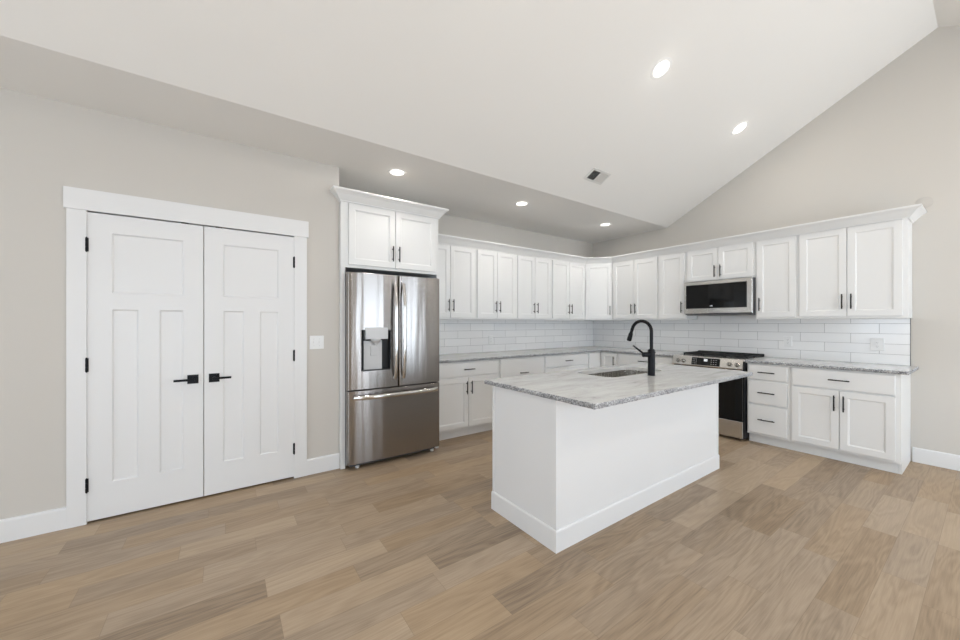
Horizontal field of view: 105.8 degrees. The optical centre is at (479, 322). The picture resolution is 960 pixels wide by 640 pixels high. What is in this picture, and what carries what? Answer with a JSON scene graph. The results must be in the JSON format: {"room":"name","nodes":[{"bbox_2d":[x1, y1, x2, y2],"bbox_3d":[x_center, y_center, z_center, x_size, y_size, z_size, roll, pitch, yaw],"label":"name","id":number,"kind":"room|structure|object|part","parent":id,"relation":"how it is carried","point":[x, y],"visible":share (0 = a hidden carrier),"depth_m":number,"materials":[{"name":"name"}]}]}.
{"room":"kitchen","nodes":[
{"label":"kitchen","id":0,"kind":"room"},
{"bbox_2d":[0,88,338,519],"bbox_3d":[-3.557,-0.048,1.806,5.455,2.749,0.120,0,0,-35],"label":"wall","id":1,"kind":"structure","parent":0,"point":[47,145],"depth_m":2.34,"materials":[{"name":"grey paint"}]},
{"bbox_2d":[0,507,65,542],"bbox_3d":[-4.210,1.258,1.265,3.763,0.138,0.015,0,0,-35],"label":"baseboard","id":2,"kind":"structure","parent":1,"relation":"attached to","point":[38,523],"depth_m":2.26,"materials":[{"name":"white paint"}]},
{"bbox_2d":[85,212,203,521],"bbox_3d":[-2.343,0.287,2.561,0.622,2.052,0.088,0,0,-35],"label":"door","id":3,"kind":"structure","parent":1,"relation":"in","point":[144,362],"depth_m":2.55,"materials":[{"name":"white paint"}]},
{"bbox_3d":[-2.166,0.420,2.659,0.120,0.020,0.045,0,0,-35],"label":"lever","id":4,"kind":"part","parent":3,"relation":"part of","materials":[{"name":"black metal"}]},
{"bbox_2d":[63,186,308,528],"bbox_3d":[-2.121,0.224,2.797,1.443,2.206,0.146,0,0,-35],"label":"trim","id":5,"kind":"structure","parent":1,"relation":"attached to","point":[77,202],"depth_m":2.41,"materials":[{"name":"white paint"}]},
{"bbox_2d":[204,226,294,495],"bbox_3d":[-1.830,0.287,2.921,0.622,2.052,0.088,0,0,-35],"label":"door","id":6,"kind":"structure","parent":1,"relation":"in","point":[249,352],"depth_m":2.90,"materials":[{"name":"white paint"}]},
{"bbox_3d":[-1.982,0.420,2.787,0.120,0.020,0.045,0,0,-35],"label":"lever","id":7,"kind":"part","parent":6,"relation":"part of","materials":[{"name":"black metal"}]},
{"bbox_2d":[309,336,323,348],"bbox_3d":[-1.442,0.172,3.206,0.118,0.118,0.016,0,0,-35],"label":"light switch","id":8,"kind":"object","parent":1,"relation":"attached to","point":[315,342],"visible":1,"depth_m":3.21,"materials":[{"name":"white plastic"}]},
{"bbox_2d":[307,453,338,474],"bbox_3d":[-1.398,1.258,3.238,0.273,0.138,0.015,0,0,-35],"label":"baseboard","id":9,"kind":"structure","parent":1,"relation":"attached to","point":[320,464],"depth_m":3.23,"materials":[{"name":"white paint"}]},
{"bbox_2d":[0,0,959,243],"bbox_3d":[-0.054,-2.148,0.770,10.240,1.453,7.240,0,0,-35],"label":"ceiling","id":10,"kind":"structure","parent":0,"point":[486,107],"depth_m":2.76,"materials":[{"name":"white paint"}]},
{"bbox_2d":[388,168,406,175],"bbox_3d":[-0.783,-1.421,3.428,0.176,0.005,0.176,0,0,-35],"label":"recessed light","id":11,"kind":"object","parent":10,"relation":"in","point":[395,172],"visible":1,"depth_m":3.42,"materials":[{"name":"white plastic"}]},
{"bbox_2d":[390,170,403,174],"bbox_3d":[-0.783,-1.421,3.428,0.127,0.004,0.127,0,0,-35],"label":"diffuser","id":12,"kind":"object","parent":11,"relation":"attached to","point":[392,172],"depth_m":3.42,"materials":[{"name":"white plastic"}]},
{"bbox_2d":[514,201,528,205],"bbox_3d":[0.498,-1.421,4.327,0.176,0.005,0.176,0,0,-35],"label":"recessed light","id":13,"kind":"object","parent":10,"relation":"in","point":[520,203],"visible":1,"depth_m":4.31,"materials":[{"name":"white plastic"}]},
{"bbox_2d":[517,202,526,205],"bbox_3d":[0.498,-1.421,4.327,0.127,0.004,0.127,0,0,-35],"label":"diffuser","id":14,"kind":"object","parent":13,"relation":"attached to","point":[518,203],"depth_m":4.31,"materials":[{"name":"white plastic"}]},
{"bbox_2d":[584,168,610,184],"bbox_3d":[1.278,-1.591,3.947,0.290,0.079,0.142,0,0,-35],"label":"ceiling vent","id":15,"kind":"object","parent":10,"relation":"in","point":[597,176],"visible":1,"depth_m":3.94,"materials":[{"name":"white metal"}]},
{"bbox_2d":[599,223,611,225],"bbox_3d":[1.812,-1.421,5.249,0.176,0.005,0.176,0,0,-35],"label":"recessed light","id":16,"kind":"object","parent":10,"relation":"in","point":[602,224],"visible":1,"depth_m":5.23,"materials":[{"name":"white plastic"}]},
{"bbox_2d":[650,57,671,79],"bbox_3d":[1.480,-2.077,2.965,0.176,0.084,0.157,0,0,-30],"label":"ceiling light","id":17,"kind":"object","parent":10,"relation":"attached to","point":[663,66],"visible":1,"depth_m":2.96,"materials":[{"name":"white plastic"}]},
{"bbox_2d":[653,61,668,76],"bbox_3d":[1.481,-2.075,2.965,0.127,0.004,0.127,0,-28,-35],"label":"diffuser","id":18,"kind":"object","parent":17,"relation":"attached to","point":[661,68],"depth_m":2.96,"materials":[{"name":"white plastic"}]},
{"bbox_2d":[731,121,748,135],"bbox_3d":[2.768,-2.077,3.869,0.176,0.084,0.157,0,0,-30],"label":"ceiling light","id":19,"kind":"object","parent":10,"relation":"attached to","point":[740,127],"visible":1,"depth_m":3.86,"materials":[{"name":"white plastic"}]},
{"bbox_2d":[733,123,745,133],"bbox_3d":[2.768,-2.075,3.868,0.127,0.004,0.127,0,-28,-35],"label":"diffuser","id":20,"kind":"object","parent":19,"relation":"attached to","point":[740,127],"depth_m":3.87,"materials":[{"name":"white plastic"}]},
{"bbox_2d":[0,430,959,639],"bbox_3d":[-0.083,1.387,0.811,10.200,0.120,7.300,0,0,-35],"label":"floor","id":21,"kind":"structure","parent":0,"point":[774,542],"depth_m":2.00,"materials":[{"name":"brown wood"}]},
{"bbox_2d":[339,267,344,468],"bbox_3d":[-1.459,0.409,3.601,0.040,1.835,0.749,0,0,-35],"label":"board","id":22,"kind":"object","parent":21,"relation":"on","point":[341,269],"visible":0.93,"depth_m":3.29,"materials":[{"name":"white paint"}]},
{"bbox_2d":[345,272,438,467],"bbox_3d":[-1.006,0.435,3.789,0.925,1.783,0.904,0,0,-35],"label":"refrigerator","id":23,"kind":"object","parent":21,"relation":"on","point":[392,321],"visible":0.98,"depth_m":3.44,"materials":[{"name":"grey metal"}]},
{"bbox_3d":[-0.994,0.074,3.373,0.467,1.061,0.067,0,0,-35],"label":"door","id":24,"kind":"part","parent":23,"relation":"part of","materials":[{"name":"silver metal"}]},
{"bbox_3d":[-0.807,0.944,3.505,0.925,0.657,0.067,0,0,-35],"label":"freezer drawer","id":25,"kind":"part","parent":23,"relation":"part of","materials":[{"name":"silver metal"}]},
{"bbox_3d":[-0.796,0.074,3.429,0.031,0.913,0.073,0,0,-35],"label":"handle","id":26,"kind":"part","parent":23,"relation":"part of","materials":[{"name":"silver metal"}]},
{"bbox_3d":[-0.727,0.074,3.478,0.031,0.913,0.073,0,0,-35],"label":"handle","id":27,"kind":"part","parent":23,"relation":"part of","materials":[{"name":"silver metal"}]},
{"bbox_3d":[-0.613,0.074,3.641,0.452,1.061,0.067,0,0,-35],"label":"door","id":28,"kind":"part","parent":23,"relation":"part of","materials":[{"name":"silver metal"}]},
{"bbox_2d":[438,359,498,440],"bbox_3d":[-0.303,0.885,4.463,0.920,0.884,0.664,0,0,-35],"label":"base cabinet","id":29,"kind":"object","parent":21,"relation":"on","point":[465,402],"visible":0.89,"depth_m":4.20,"materials":[{"name":"white paint"}]},
{"bbox_3d":[-0.320,0.917,4.101,0.440,0.571,0.019,0,0,-35],"label":"door","id":30,"kind":"part","parent":29,"relation":"part of","materials":[{"name":"white paint"}]},
{"bbox_3d":[-0.138,0.536,4.229,0.885,0.155,0.019,0,0,-35],"label":"drawer","id":31,"kind":"part","parent":29,"relation":"part of","materials":[{"name":"white paint"}]},
{"bbox_3d":[0.044,0.917,4.356,0.440,0.571,0.019,0,0,-35],"label":"door","id":32,"kind":"part","parent":29,"relation":"part of","materials":[{"name":"white paint"}]},
{"bbox_2d":[439,346,683,362],"bbox_3d":[1.083,0.428,4.769,3.542,0.030,1.756,0,0,-35],"label":"countertop","id":33,"kind":"structure","parent":29,"relation":"on","point":[446,358],"depth_m":5.06,"materials":[{"name":"grey stone"}]},
{"bbox_2d":[499,356,543,377],"bbox_3d":[0.392,0.885,4.951,0.775,0.884,0.664,0,0,-35],"label":"base cabinet","id":34,"kind":"object","parent":21,"relation":"on","point":[508,367],"visible":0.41,"depth_m":4.68,"materials":[{"name":"white paint"}]},
{"bbox_2d":[544,353,587,372],"bbox_3d":[1.090,0.885,5.441,0.929,0.884,0.664,0,0,-35],"label":"base cabinet","id":35,"kind":"object","parent":21,"relation":"on","point":[563,362],"visible":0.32,"depth_m":5.17,"materials":[{"name":"white paint"}]},
{"bbox_3d":[1.069,0.917,5.076,0.448,0.571,0.019,0,0,-35],"label":"door","id":36,"kind":"part","parent":35,"relation":"part of","materials":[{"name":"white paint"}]},
{"bbox_3d":[1.440,0.917,5.336,0.448,0.571,0.019,0,0,-35],"label":"door","id":37,"kind":"part","parent":35,"relation":"part of","materials":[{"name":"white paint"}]},
{"bbox_2d":[588,352,617,367],"bbox_3d":[1.917,0.885,5.869,0.914,0.884,0.914,0,0,-35],"label":"base cabinet","id":38,"kind":"object","parent":21,"relation":"on","point":[595,359],"visible":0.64,"depth_m":5.53,"materials":[{"name":"white paint"}]},
{"bbox_3d":[1.754,0.831,5.556,0.268,0.744,0.019,0,0,-35],"label":"door","id":39,"kind":"part","parent":38,"relation":"part of","materials":[{"name":"white paint"}]},
{"bbox_3d":[1.961,0.831,5.524,0.019,0.744,0.262,0,0,-35],"label":"door","id":40,"kind":"part","parent":38,"relation":"part of","materials":[{"name":"white paint"}]},
{"bbox_2d":[491,383,719,553],"bbox_3d":[1.133,0.886,2.954,2.136,0.882,0.622,0,0,-35],"label":"kitchen island","id":41,"kind":"object","parent":21,"relation":"on","point":[563,473],"visible":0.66,"depth_m":2.40,"materials":[{"name":"white paint"}]},
{"bbox_3d":[1.133,1.264,2.954,2.136,0.127,0.622,0,0,-35],"label":"trim","id":42,"kind":"part","parent":41,"relation":"part of","materials":[{"name":"white paint"}]},
{"bbox_2d":[484,362,752,409],"bbox_3d":[1.160,0.428,2.842,2.096,0.030,0.980,0,0,-35],"label":"island countertop","id":43,"kind":"structure","parent":41,"relation":"on","point":[575,387],"depth_m":2.52,"materials":[{"name":"grey stone"}]},
{"bbox_2d":[588,370,647,376],"bbox_3d":[1.199,0.545,3.093,0.801,0.203,0.406,0,0,-35],"label":"sink","id":44,"kind":"object","parent":43,"relation":"in","point":[619,373],"visible":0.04,"depth_m":3.37,"materials":[{"name":"silver metal"}]},
{"bbox_2d":[627,320,655,375],"bbox_3d":[1.270,0.193,2.908,0.124,0.440,0.242,0,0,-35],"label":"faucet","id":45,"kind":"object","parent":43,"relation":"on","point":[650,353],"visible":1,"depth_m":2.84,"materials":[{"name":"black metal"}]},
{"bbox_3d":[1.298,0.093,2.923,0.026,0.240,0.199,0,0,-35],"label":"spout","id":46,"kind":"part","parent":45,"relation":"part of","materials":[{"name":"black metal"}]},
{"bbox_3d":[1.269,0.221,2.855,0.125,0.094,0.051,0,0,12],"label":"lever handle","id":47,"kind":"part","parent":45,"relation":"part of","materials":[{"name":"black metal"}]},
{"bbox_2d":[618,353,672,364],"bbox_3d":[2.523,0.885,5.222,0.664,0.884,0.838,0,0,-35],"label":"base cabinet","id":48,"kind":"object","parent":21,"relation":"on","point":[623,358],"visible":0.2,"depth_m":5.13,"materials":[{"name":"white paint"}]},
{"bbox_2d":[672,350,765,439],"bbox_3d":[2.953,0.853,4.524,0.741,0.948,0.783,0,0,-35],"label":"range","id":49,"kind":"object","parent":21,"relation":"on","point":[732,394],"visible":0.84,"depth_m":4.16,"materials":[{"name":"silver metal"}]},
{"bbox_3d":[2.709,0.469,4.360,0.041,0.116,0.771,0,0,-35],"label":"control panel","id":50,"kind":"part","parent":49,"relation":"part of","materials":[{"name":"silver metal"}]},
{"bbox_2d":[675,354,765,361],"bbox_3d":[2.989,0.420,4.549,0.653,0.023,0.783,0,0,-35],"label":"cooktop","id":51,"kind":"object","parent":49,"relation":"in","point":[695,357],"depth_m":4.35,"materials":[{"name":"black metal"}]},
{"bbox_3d":[2.711,1.201,4.360,0.035,0.188,0.769,0,0,-35],"label":"storage drawer","id":52,"kind":"part","parent":49,"relation":"part of","materials":[{"name":"silver metal"}]},
{"bbox_3d":[2.711,0.819,4.360,0.035,0.560,0.769,0,0,-35],"label":"oven door","id":53,"kind":"part","parent":49,"relation":"part of","materials":[{"name":"black glass"}]},
{"bbox_2d":[747,363,791,449],"bbox_3d":[3.331,0.885,4.071,0.664,0.884,0.377,0,0,-35],"label":"base cabinet","id":54,"kind":"object","parent":21,"relation":"on","point":[768,389],"visible":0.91,"depth_m":3.89,"materials":[{"name":"white paint"}]},
{"bbox_3d":[3.094,1.050,3.910,0.019,0.306,0.342,0,0,-35],"label":"drawer","id":55,"kind":"part","parent":54,"relation":"part of","materials":[{"name":"white paint"}]},
{"bbox_3d":[3.094,0.756,3.910,0.019,0.245,0.342,0,0,-35],"label":"drawer","id":56,"kind":"part","parent":54,"relation":"part of","materials":[{"name":"white paint"}]},
{"bbox_3d":[3.094,0.536,3.910,0.019,0.155,0.342,0,0,-35],"label":"drawer","id":57,"kind":"part","parent":54,"relation":"part of","materials":[{"name":"white paint"}]},
{"bbox_2d":[790,366,910,473],"bbox_3d":[3.655,0.885,3.608,0.664,0.884,0.752,0,0,-35],"label":"base cabinet","id":58,"kind":"object","parent":21,"relation":"on","point":[861,418],"visible":0.98,"depth_m":3.40,"materials":[{"name":"white paint"}]},
{"bbox_3d":[3.315,0.926,3.594,0.019,0.554,0.349,0,0,-35],"label":"door","id":59,"kind":"part","parent":58,"relation":"part of","materials":[{"name":"white paint"}]},
{"bbox_2d":[746,357,918,374],"bbox_3d":[3.565,0.428,3.745,0.654,0.030,1.189,0,0,-35],"label":"countertop","id":60,"kind":"structure","parent":58,"relation":"on","point":[838,365],"depth_m":3.60,"materials":[{"name":"grey stone"}]},
{"bbox_3d":[3.376,0.764,3.460,0.036,0.148,0.012,0,0,-35],"label":"handle","id":61,"kind":"part","parent":58,"relation":"part of","materials":[{"name":"grey metal"}]},
{"bbox_3d":[3.413,0.764,3.407,0.036,0.148,0.012,0,0,-35],"label":"handle","id":62,"kind":"part","parent":58,"relation":"part of","materials":[{"name":"grey metal"}]},
{"bbox_3d":[3.417,0.545,3.449,0.019,0.173,0.703,0,0,-35],"label":"drawer","id":63,"kind":"part","parent":58,"relation":"part of","materials":[{"name":"white paint"}]},
{"bbox_3d":[3.518,0.926,3.304,0.019,0.554,0.349,0,0,-35],"label":"door","id":64,"kind":"part","parent":58,"relation":"part of","materials":[{"name":"white paint"}]},
{"bbox_3d":[3.912,1.277,3.341,0.552,0.100,0.018,0,0,-35],"label":"panel","id":65,"kind":"part","parent":58,"relation":"part of","materials":[{"name":"white paint"}]},
{"bbox_2d":[438,214,592,319],"bbox_3d":[0.134,-0.048,5.250,4.545,2.749,0.120,0,0,-35],"label":"wall","id":66,"kind":"structure","parent":0,"point":[447,224],"depth_m":5.39,"materials":[{"name":"grey paint"}]},
{"bbox_2d":[330,185,448,277],"bbox_3d":[-1.043,-0.855,3.842,1.162,0.693,0.832,0,0,-35],"label":"upper cabinet","id":67,"kind":"object","parent":66,"relation":"attached to","point":[379,234],"visible":0.97,"depth_m":3.52,"materials":[{"name":"white paint"}]},
{"bbox_3d":[-1.018,-0.815,3.440,0.444,0.560,0.019,0,0,-35],"label":"door","id":68,"kind":"part","parent":67,"relation":"part of","materials":[{"name":"white paint"}]},
{"bbox_3d":[-1.043,-1.152,3.842,1.162,0.099,0.832,0,0,-35],"label":"crown","id":69,"kind":"part","parent":67,"relation":"part of","materials":[{"name":"white paint"}]},
{"bbox_3d":[-0.651,-0.815,3.698,0.442,0.560,0.019,0,0,-35],"label":"door","id":70,"kind":"part","parent":67,"relation":"part of","materials":[{"name":"white paint"}]},
{"bbox_2d":[438,244,474,319],"bbox_3d":[-0.443,-0.499,4.551,0.762,0.908,0.359,0,0,-35],"label":"upper cabinet","id":71,"kind":"object","parent":66,"relation":"attached to","point":[456,264],"visible":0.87,"depth_m":4.49,"materials":[{"name":"white paint"}]},
{"bbox_3d":[-0.515,-0.507,4.337,0.359,0.880,0.019,0,0,-35],"label":"door","id":72,"kind":"part","parent":71,"relation":"part of","materials":[{"name":"white paint"}]},
{"bbox_3d":[-0.217,-0.507,4.546,0.359,0.880,0.019,0,0,-35],"label":"door","id":73,"kind":"part","parent":71,"relation":"part of","materials":[{"name":"white paint"}]},
{"bbox_2d":[468,249,515,319],"bbox_3d":[0.150,-0.499,4.968,0.686,0.908,0.359,0,0,-35],"label":"upper cabinet","id":74,"kind":"object","parent":66,"relation":"attached to","point":[495,272],"visible":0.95,"depth_m":4.82,"materials":[{"name":"white paint"}]},
{"bbox_3d":[0.094,-0.507,4.764,0.321,0.880,0.019,0,0,-35],"label":"door","id":75,"kind":"part","parent":74,"relation":"part of","materials":[{"name":"white paint"}]},
{"bbox_3d":[0.361,-0.507,4.952,0.321,0.880,0.019,0,0,-35],"label":"door","id":76,"kind":"part","parent":74,"relation":"part of","materials":[{"name":"white paint"}]},
{"bbox_2d":[439,319,592,354],"bbox_3d":[0.578,0.184,5.482,3.533,0.457,0.009,0,0,-35],"label":"tile backsplash","id":77,"kind":"structure","parent":66,"relation":"attached to","point":[455,336],"depth_m":5.38,"materials":[{"name":"white tile"}]},
{"bbox_2d":[516,255,550,319],"bbox_3d":[0.714,-0.499,5.363,0.689,0.908,0.359,0,0,-35],"label":"upper cabinet","id":78,"kind":"object","parent":66,"relation":"attached to","point":[533,274],"visible":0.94,"depth_m":5.23,"materials":[{"name":"white paint"}]},
{"bbox_3d":[0.657,-0.507,5.159,0.322,0.880,0.019,0,0,-35],"label":"door","id":79,"kind":"part","parent":78,"relation":"part of","materials":[{"name":"white paint"}]},
{"bbox_3d":[0.925,-0.507,5.347,0.322,0.880,0.019,0,0,-35],"label":"door","id":80,"kind":"part","parent":78,"relation":"part of","materials":[{"name":"white paint"}]},
{"bbox_2d":[551,260,584,319],"bbox_3d":[1.314,-0.499,5.784,0.775,0.908,0.359,0,0,-35],"label":"upper cabinet","id":81,"kind":"object","parent":66,"relation":"attached to","point":[567,278],"visible":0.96,"depth_m":5.64,"materials":[{"name":"white paint"}]},
{"bbox_3d":[1.240,-0.507,5.568,0.366,0.880,0.019,0,0,-35],"label":"door","id":82,"kind":"part","parent":81,"relation":"part of","materials":[{"name":"white paint"}]},
{"bbox_3d":[1.543,-0.507,5.781,0.366,0.880,0.019,0,0,-35],"label":"door","id":83,"kind":"part","parent":81,"relation":"part of","materials":[{"name":"white paint"}]},
{"bbox_2d":[593,25,959,460],"bbox_3d":[4.088,-0.704,3.676,0.120,4.062,7.240,0,0,-35],"label":"wall","id":84,"kind":"structure","parent":0,"point":[893,141],"depth_m":3.54,"materials":[{"name":"grey paint"}]},
{"bbox_2d":[585,264,612,319],"bbox_3d":[1.955,-0.499,6.077,0.612,0.908,0.616,0,0,-35],"label":"upper cabinet","id":85,"kind":"object","parent":84,"relation":"attached to","point":[598,277],"visible":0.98,"depth_m":5.86,"materials":[{"name":"white paint"}]},
{"bbox_2d":[613,257,658,319],"bbox_3d":[2.451,-0.499,5.590,0.359,0.908,0.761,0,0,-35],"label":"upper cabinet","id":86,"kind":"object","parent":84,"relation":"attached to","point":[635,282],"visible":0.94,"depth_m":5.47,"materials":[{"name":"white paint"}]},
{"bbox_3d":[2.237,-0.507,5.662,0.019,0.880,0.358,0,0,-35],"label":"door","id":87,"kind":"part","parent":86,"relation":"part of","materials":[{"name":"white paint"}]},
{"bbox_3d":[2.446,-0.507,5.364,0.019,0.880,0.358,0,0,-35],"label":"door","id":88,"kind":"part","parent":86,"relation":"part of","materials":[{"name":"white paint"}]},
{"bbox_2d":[659,252,696,319],"bbox_3d":[2.779,-0.499,5.123,0.359,0.908,0.377,0,0,-35],"label":"upper cabinet","id":89,"kind":"object","parent":84,"relation":"attached to","point":[672,268],"visible":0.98,"depth_m":5.04,"materials":[{"name":"white paint"}]},
{"bbox_3d":[2.669,-0.507,5.046,0.019,0.880,0.338,0,0,-35],"label":"door","id":90,"kind":"part","parent":89,"relation":"part of","materials":[{"name":"white paint"}]},
{"bbox_2d":[686,242,755,282],"bbox_3d":[3.111,-0.744,4.649,0.359,0.418,0.779,0,0,-35],"label":"upper cabinet","id":91,"kind":"object","parent":84,"relation":"attached to","point":[739,260],"visible":0.92,"depth_m":4.52,"materials":[{"name":"white paint"}]},
{"bbox_3d":[2.894,-0.747,4.725,0.019,0.400,0.370,0,0,-35],"label":"door","id":92,"kind":"part","parent":91,"relation":"part of","materials":[{"name":"white paint"}]},
{"bbox_2d":[684,277,755,315],"bbox_3d":[3.094,-0.314,4.629,0.389,0.436,0.762,0,0,-35],"label":"microwave","id":93,"kind":"object","parent":91,"relation":"attached to","point":[737,296],"visible":0.87,"depth_m":4.47,"materials":[{"name":"grey metal"}]},
{"bbox_3d":[3.109,-0.747,4.419,0.019,0.400,0.370,0,0,-35],"label":"door","id":94,"kind":"part","parent":91,"relation":"part of","materials":[{"name":"white paint"}]},
{"bbox_2d":[593,315,910,365],"bbox_3d":[3.082,0.187,4.995,0.010,0.560,3.682,0,0,-35],"label":"tile backsplash","id":95,"kind":"structure","parent":84,"relation":"attached to","point":[843,340],"depth_m":4.34,"materials":[{"name":"white tile"}]},
{"bbox_2d":[784,336,791,345],"bbox_3d":[3.599,0.214,4.244,0.008,0.118,0.075,0,0,-35],"label":"outlet","id":96,"kind":"object","parent":95,"relation":"attached to","point":[787,339],"visible":1,"depth_m":4.24,"materials":[{"name":"white plastic"}]},
{"bbox_2d":[870,338,883,350],"bbox_3d":[4.007,0.217,3.662,0.008,0.125,0.095,0,0,-35],"label":"outlet","id":97,"kind":"object","parent":95,"relation":"attached to","point":[877,344],"visible":1,"depth_m":3.66,"materials":[{"name":"white plastic"}]},
{"bbox_2d":[875,341,879,347],"bbox_3d":[4.005,0.217,3.660,0.002,0.068,0.034,0,0,-35],"label":"receptacle","id":98,"kind":"object","parent":97,"relation":"attached to","point":[877,343],"depth_m":3.66,"materials":[{"name":"grey plastic"}]},
{"bbox_2d":[756,235,797,318],"bbox_3d":[3.446,-0.499,4.172,0.359,0.908,0.385,0,0,-35],"label":"upper cabinet","id":99,"kind":"object","parent":84,"relation":"attached to","point":[776,259],"visible":0.95,"depth_m":4.08,"materials":[{"name":"white paint"}]},
{"bbox_2d":[798,218,911,318],"bbox_3d":[3.780,-0.499,3.697,0.359,0.908,0.774,0,0,-35],"label":"upper cabinet","id":100,"kind":"object","parent":84,"relation":"attached to","point":[863,271],"visible":1,"depth_m":3.57,"materials":[{"name":"white paint"}]},
{"bbox_2d":[438,203,926,263],"bbox_3d":[1.956,-1.002,4.735,4.944,0.096,2.215,0,0,12],"label":"crown molding","id":101,"kind":"structure","parent":100,"relation":"attached to","point":[913,213],"depth_m":4.42,"materials":[{"name":"white paint"}]},
{"bbox_3d":[3.561,-0.507,3.774,0.019,0.880,0.361,0,0,-35],"label":"door","id":102,"kind":"part","parent":100,"relation":"part of","materials":[{"name":"white paint"}]},
{"bbox_3d":[3.663,-0.214,3.582,0.036,0.148,0.012,0,0,-35],"label":"handle","id":103,"kind":"part","parent":100,"relation":"part of","materials":[{"name":"grey metal"}]},
{"bbox_3d":[3.771,-0.507,3.475,0.019,0.880,0.361,0,0,-35],"label":"door","id":104,"kind":"part","parent":100,"relation":"part of","materials":[{"name":"white paint"}]},
{"bbox_2d":[912,447,959,470],"bbox_3d":[5.094,1.258,2.125,0.015,0.138,3.304,0,0,-35],"label":"baseboard","id":105,"kind":"structure","parent":84,"relation":"attached to","point":[919,455],"depth_m":3.36,"materials":[{"name":"white paint"}]}
]}

